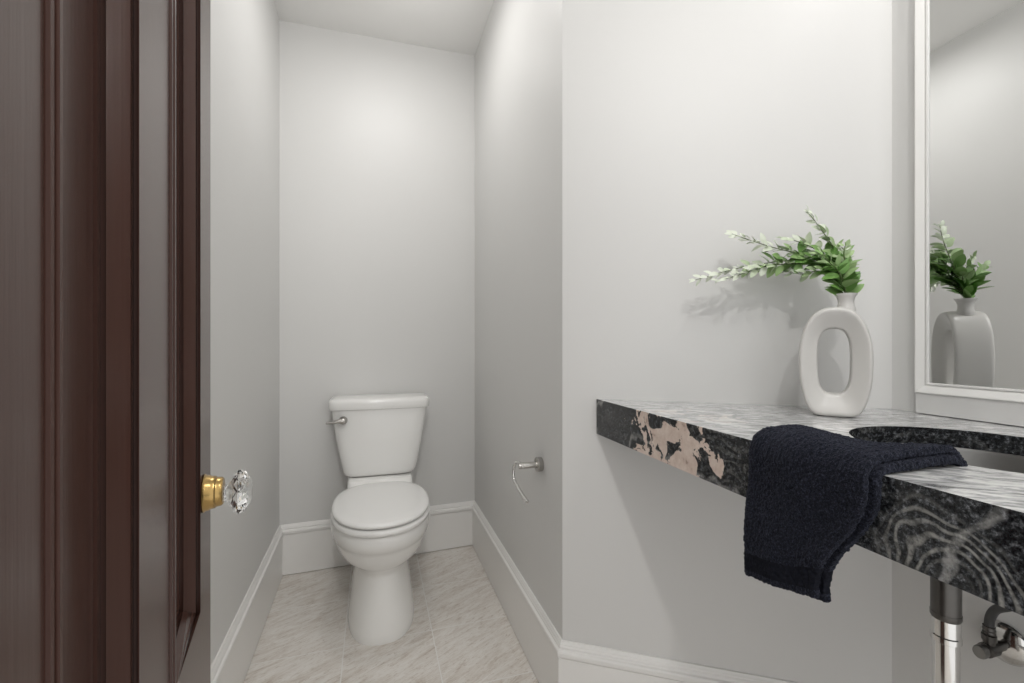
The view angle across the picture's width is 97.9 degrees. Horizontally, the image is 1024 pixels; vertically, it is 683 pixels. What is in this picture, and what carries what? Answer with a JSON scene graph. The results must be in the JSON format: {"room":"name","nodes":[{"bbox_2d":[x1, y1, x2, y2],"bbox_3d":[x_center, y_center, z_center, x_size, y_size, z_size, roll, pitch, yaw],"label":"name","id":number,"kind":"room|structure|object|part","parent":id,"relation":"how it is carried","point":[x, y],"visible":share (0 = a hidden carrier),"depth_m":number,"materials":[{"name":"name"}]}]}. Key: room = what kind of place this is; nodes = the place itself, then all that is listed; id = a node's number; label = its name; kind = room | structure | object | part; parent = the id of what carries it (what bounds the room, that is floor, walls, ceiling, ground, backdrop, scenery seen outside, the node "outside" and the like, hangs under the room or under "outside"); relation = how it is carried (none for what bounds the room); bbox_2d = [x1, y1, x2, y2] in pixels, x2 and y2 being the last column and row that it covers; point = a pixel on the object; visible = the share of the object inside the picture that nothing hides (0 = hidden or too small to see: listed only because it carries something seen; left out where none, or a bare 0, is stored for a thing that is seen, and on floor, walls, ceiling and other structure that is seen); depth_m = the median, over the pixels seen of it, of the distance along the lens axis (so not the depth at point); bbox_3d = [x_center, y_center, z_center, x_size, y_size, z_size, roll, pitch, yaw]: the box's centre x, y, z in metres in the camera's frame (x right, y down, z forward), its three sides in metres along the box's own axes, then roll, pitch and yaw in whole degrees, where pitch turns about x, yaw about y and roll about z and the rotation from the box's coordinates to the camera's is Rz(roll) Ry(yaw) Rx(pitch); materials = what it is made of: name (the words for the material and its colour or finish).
{"room":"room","nodes":[
{"label":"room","id":0,"kind":"room"},
{"bbox_2d":[211,0,278,664],"bbox_3d":[-0.730,-0.310,0.873,0.100,2.800,2.496,0,0,-18],"label":"wall","id":1,"kind":"structure","parent":0,"point":[244,33],"depth_m":1.41,"materials":[{"name":"paint"}]},
{"bbox_2d":[0,0,252,682],"bbox_3d":[-0.261,0.019,0.329,0.093,2.018,0.545,0,0,-27],"label":"door","id":2,"kind":"structure","parent":1,"relation":"in","point":[109,491],"depth_m":0.28,"materials":[{"name":"brown wood"}]},
{"bbox_3d":[-0.331,0.182,0.540,0.029,0.054,0.052,0,0,-27],"label":"knob","id":3,"kind":"part","parent":2,"relation":"part of","materials":[{"name":"clear glass"}]},
{"bbox_2d":[211,525,282,682],"bbox_3d":[-0.659,0.927,0.845,0.018,0.219,2.400,0,0,-18],"label":"baseboard","id":4,"kind":"structure","parent":1,"relation":"attached to","point":[232,661],"depth_m":1.44,"materials":[{"name":"paint"}]},
{"bbox_2d":[279,20,474,524],"bbox_3d":[-0.626,-0.310,2.188,1.099,2.800,0.100,0,0,-20],"label":"wall","id":5,"kind":"structure","parent":0,"point":[377,136],"depth_m":2.12,"materials":[{"name":"paint"}]},
{"bbox_2d":[280,500,474,574],"bbox_3d":[-0.610,0.927,2.131,0.898,0.219,0.018,0,0,-20],"label":"baseboard","id":6,"kind":"structure","parent":5,"relation":"attached to","point":[310,545],"depth_m":2.05,"materials":[{"name":"paint"}]},
{"bbox_2d":[274,0,493,55],"bbox_3d":[0.100,-1.522,1.075,2.700,0.204,2.850,0,0,0],"label":"ceiling","id":7,"kind":"structure","parent":0,"point":[457,26],"depth_m":2.00,"materials":[{"name":"paint"}]},
{"bbox_2d":[243,545,538,682],"bbox_3d":[0.004,1.070,0.996,2.100,0.060,3.000,0,0,-17],"label":"floor","id":8,"kind":"structure","parent":0,"point":[460,631],"depth_m":1.58,"materials":[{"name":"tile"}]},
{"bbox_2d":[326,393,429,645],"bbox_3d":[-0.527,0.643,1.791,0.433,0.794,0.703,0,0,-17],"label":"toilet","id":9,"kind":"object","parent":8,"relation":"on","point":[381,518],"visible":1,"depth_m":1.65,"materials":[{"name":"ceramic"}]},
{"bbox_3d":[-0.734,0.335,1.870,0.084,0.035,0.041,0,0,-17],"label":"flush lever","id":10,"kind":"part","parent":9,"relation":"part of","materials":[{"name":"silver metal"}]},
{"bbox_3d":[-0.599,0.441,2.029,0.406,0.294,0.191,0,0,-17],"label":"tank","id":11,"kind":"part","parent":9,"relation":"part of","materials":[{"name":"white ceramic"}]},
{"bbox_3d":[-0.599,0.270,2.028,0.429,0.048,0.208,0,0,-17],"label":"tank lid","id":12,"kind":"part","parent":9,"relation":"part of","materials":[{"name":"white ceramic"}]},
{"bbox_3d":[-0.492,0.606,1.684,0.352,0.021,0.473,0,0,-17],"label":"seat lid","id":13,"kind":"part","parent":9,"relation":"part of","materials":[{"name":"plastic"}]},
{"bbox_3d":[-0.493,0.631,1.687,0.359,0.022,0.484,0,0,-17],"label":"seat","id":14,"kind":"part","parent":9,"relation":"part of","materials":[{"name":"plastic"}]},
{"bbox_3d":[-0.507,0.842,1.732,0.366,0.397,0.562,0,0,-17],"label":"bowl","id":15,"kind":"part","parent":9,"relation":"part of","materials":[{"name":"white ceramic"}]},
{"bbox_2d":[475,0,561,637],"bbox_3d":[0.005,-0.310,1.824,0.100,2.800,1.226,0,0,-17],"label":"wall","id":16,"kind":"structure","parent":0,"point":[518,56],"depth_m":1.58,"materials":[{"name":"paint"}]},
{"bbox_2d":[472,501,561,682],"bbox_3d":[-0.034,0.927,1.751,0.018,0.219,1.130,0,0,-17],"label":"baseboard","id":17,"kind":"structure","parent":16,"relation":"attached to","point":[538,637],"depth_m":1.55,"materials":[{"name":"paint"}]},
{"bbox_2d":[512,457,543,502],"bbox_3d":[0.055,0.412,1.359,0.080,0.111,0.143,0,0,-17],"label":"toilet paper holder","id":18,"kind":"object","parent":16,"relation":"attached to","point":[538,464],"visible":1,"depth_m":1.36,"materials":[{"name":"silver metal"}]},
{"bbox_3d":[0.049,0.378,1.362,0.060,0.019,0.026,0,0,-17],"label":"arm","id":19,"kind":"part","parent":18,"relation":"part of","materials":[{"name":"silver metal"}]},
{"bbox_2d":[562,0,891,682],"bbox_3d":[0.543,-0.310,1.162,0.813,2.800,0.100,0,0,16],"label":"wall","id":20,"kind":"structure","parent":0,"point":[686,123],"depth_m":1.12,"materials":[{"name":"paint"}]},
{"bbox_2d":[558,640,798,682],"bbox_3d":[0.496,0.927,1.114,0.768,0.219,0.018,0,0,16],"label":"baseboard","id":21,"kind":"structure","parent":20,"relation":"attached to","point":[578,662],"depth_m":1.16,"materials":[{"name":"paint"}]},
{"bbox_2d":[892,0,1023,682],"bbox_3d":[1.096,-0.310,0.425,0.100,2.800,1.378,0,0,-16],"label":"wall","id":22,"kind":"structure","parent":0,"point":[911,616],"depth_m":0.99,"materials":[{"name":"paint"}]},
{"bbox_2d":[597,399,1023,615],"bbox_3d":[0.698,0.201,0.595,0.567,0.093,1.424,0,0,-16],"label":"countertop","id":23,"kind":"structure","parent":22,"relation":"attached to","point":[962,528],"depth_m":0.54,"materials":[{"name":"black stone"}]},
{"bbox_2d":[798,293,873,417],"bbox_3d":[0.673,0.028,0.932,0.125,0.253,0.068,0,0,33],"label":"vase","id":24,"kind":"object","parent":23,"relation":"on","point":[852,401],"visible":1,"depth_m":0.91,"materials":[{"name":"ceramic"}]},
{"bbox_2d":[689,251,825,285],"bbox_3d":[0.577,-0.135,1.026,0.316,0.139,0.096,0,0,26],"label":"leafy sprig","id":25,"kind":"object","parent":24,"relation":"in","point":[711,274],"visible":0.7,"depth_m":1.02,"materials":[{"name":"green plant"}]},
{"bbox_3d":[0.574,-0.125,1.010,0.292,0.119,0.055,0,0,28],"label":"stem","id":26,"kind":"part","parent":25,"relation":"part of","materials":[{"name":"green plant"}]},
{"bbox_2d":[711,256,812,282],"bbox_3d":[0.589,-0.130,1.001,0.258,0.129,0.064,0,0,27],"label":"leafy sprig","id":27,"kind":"object","parent":24,"relation":"in","point":[788,264],"visible":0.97,"depth_m":1.00,"materials":[{"name":"green plant"}]},
{"bbox_3d":[0.595,-0.120,0.995,0.244,0.108,0.043,0,0,29],"label":"stem","id":28,"kind":"part","parent":27,"relation":"part of","materials":[{"name":"green plant"}]},
{"bbox_2d":[724,230,830,269],"bbox_3d":[0.608,-0.163,1.005,0.231,0.194,0.075,0,0,29],"label":"leafy sprig","id":29,"kind":"object","parent":24,"relation":"in","point":[800,247],"visible":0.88,"depth_m":1.00,"materials":[{"name":"green plant"}]},
{"bbox_3d":[0.609,-0.157,0.989,0.215,0.183,0.038,0,0,32],"label":"stem","id":30,"kind":"part","parent":29,"relation":"part of","materials":[{"name":"green plant"}]},
{"bbox_2d":[775,232,846,283],"bbox_3d":[0.659,-0.153,0.968,0.147,0.174,0.074,0,0,42],"label":"leafy sprig","id":31,"kind":"object","parent":24,"relation":"in","point":[807,241],"visible":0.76,"depth_m":0.97,"materials":[{"name":"green plant"}]},
{"bbox_2d":[782,265,844,292],"bbox_3d":[0.663,-0.118,0.973,0.066,0.104,0.125,0,0,-37],"label":"leafy sprig","id":32,"kind":"object","parent":24,"relation":"in","point":[805,275],"visible":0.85,"depth_m":0.97,"materials":[{"name":"green plant"}]},
{"bbox_2d":[805,205,862,281],"bbox_3d":[0.678,-0.182,0.954,0.092,0.232,0.076,0,0,0],"label":"leafy sprig","id":33,"kind":"object","parent":24,"relation":"in","point":[819,227],"visible":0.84,"depth_m":0.95,"materials":[{"name":"green plant"}]},
{"bbox_3d":[0.674,-0.175,0.951,0.016,0.217,0.072,0,0,-37],"label":"stem","id":34,"kind":"part","parent":33,"relation":"part of","materials":[{"name":"green plant"}]},
{"bbox_2d":[810,247,863,295],"bbox_3d":[0.661,-0.128,0.911,0.085,0.124,0.090,0,0,43],"label":"leafy sprig","id":35,"kind":"object","parent":24,"relation":"in","point":[850,284],"visible":0.98,"depth_m":0.91,"materials":[{"name":"green plant"}]},
{"bbox_3d":[0.659,-0.122,0.912,0.070,0.112,0.005,0,0,-15],"label":"stem","id":36,"kind":"part","parent":35,"relation":"part of","materials":[{"name":"green plant"}]},
{"bbox_2d":[826,239,863,291],"bbox_3d":[0.690,-0.137,0.927,0.061,0.142,0.053,0,0,26],"label":"leafy sprig","id":37,"kind":"object","parent":24,"relation":"in","point":[848,252],"visible":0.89,"depth_m":0.91,"materials":[{"name":"green plant"}]},
{"bbox_2d":[743,424,967,602],"bbox_3d":[0.463,0.235,0.603,0.242,0.228,0.195,0,0,0],"label":"towel","id":38,"kind":"object","parent":23,"relation":"on","point":[812,493],"visible":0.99,"depth_m":0.57,"materials":[{"name":"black fabric"}]},
{"bbox_2d":[902,443,1023,472],"bbox_3d":[0.690,0.255,0.645,0.347,0.140,0.377,0,0,0],"label":"sink basin","id":39,"kind":"object","parent":23,"relation":"in","point":[974,457],"visible":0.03,"depth_m":0.74,"materials":[{"name":"ceramic"}]},
{"bbox_2d":[929,576,962,682],"bbox_3d":[0.773,0.508,0.697,0.308,0.365,0.036,0,0,-16],"label":"drain pipe","id":40,"kind":"object","parent":39,"relation":"attached to","point":[945,608],"visible":0.89,"depth_m":0.65,"materials":[{"name":"silver metal"}]},
{"bbox_2d":[914,0,1023,426],"bbox_3d":[0.967,-0.444,0.644,0.022,1.192,0.660,0,0,-16],"label":"mirror","id":41,"kind":"object","parent":22,"relation":"attached to","point":[969,54],"visible":1,"depth_m":0.87,"materials":[{"name":"mirror"}]},
{"bbox_3d":[0.969,0.131,0.645,0.018,0.043,0.658,0,0,-16],"label":"rail","id":42,"kind":"part","parent":41,"relation":"part of","materials":[{"name":"paint"}]},
{"bbox_2d":[972,604,1023,666],"bbox_3d":[0.894,0.401,0.783,0.082,0.397,0.154,0,0,-16],"label":"valve","id":43,"kind":"object","parent":22,"relation":"attached to","point":[1000,640],"visible":0.97,"depth_m":0.81,"materials":[{"name":"silver metal"}]},
{"bbox_3d":[0.857,0.566,0.814,0.014,0.024,0.021,0,0,-16],"label":"handle","id":44,"kind":"part","parent":43,"relation":"part of","materials":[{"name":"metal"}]},
{"bbox_3d":[0.916,0.563,0.832,0.012,0.073,0.073,0,0,-16],"label":"wall plate","id":45,"kind":"part","parent":43,"relation":"part of","materials":[{"name":"silver metal"}]}
]}

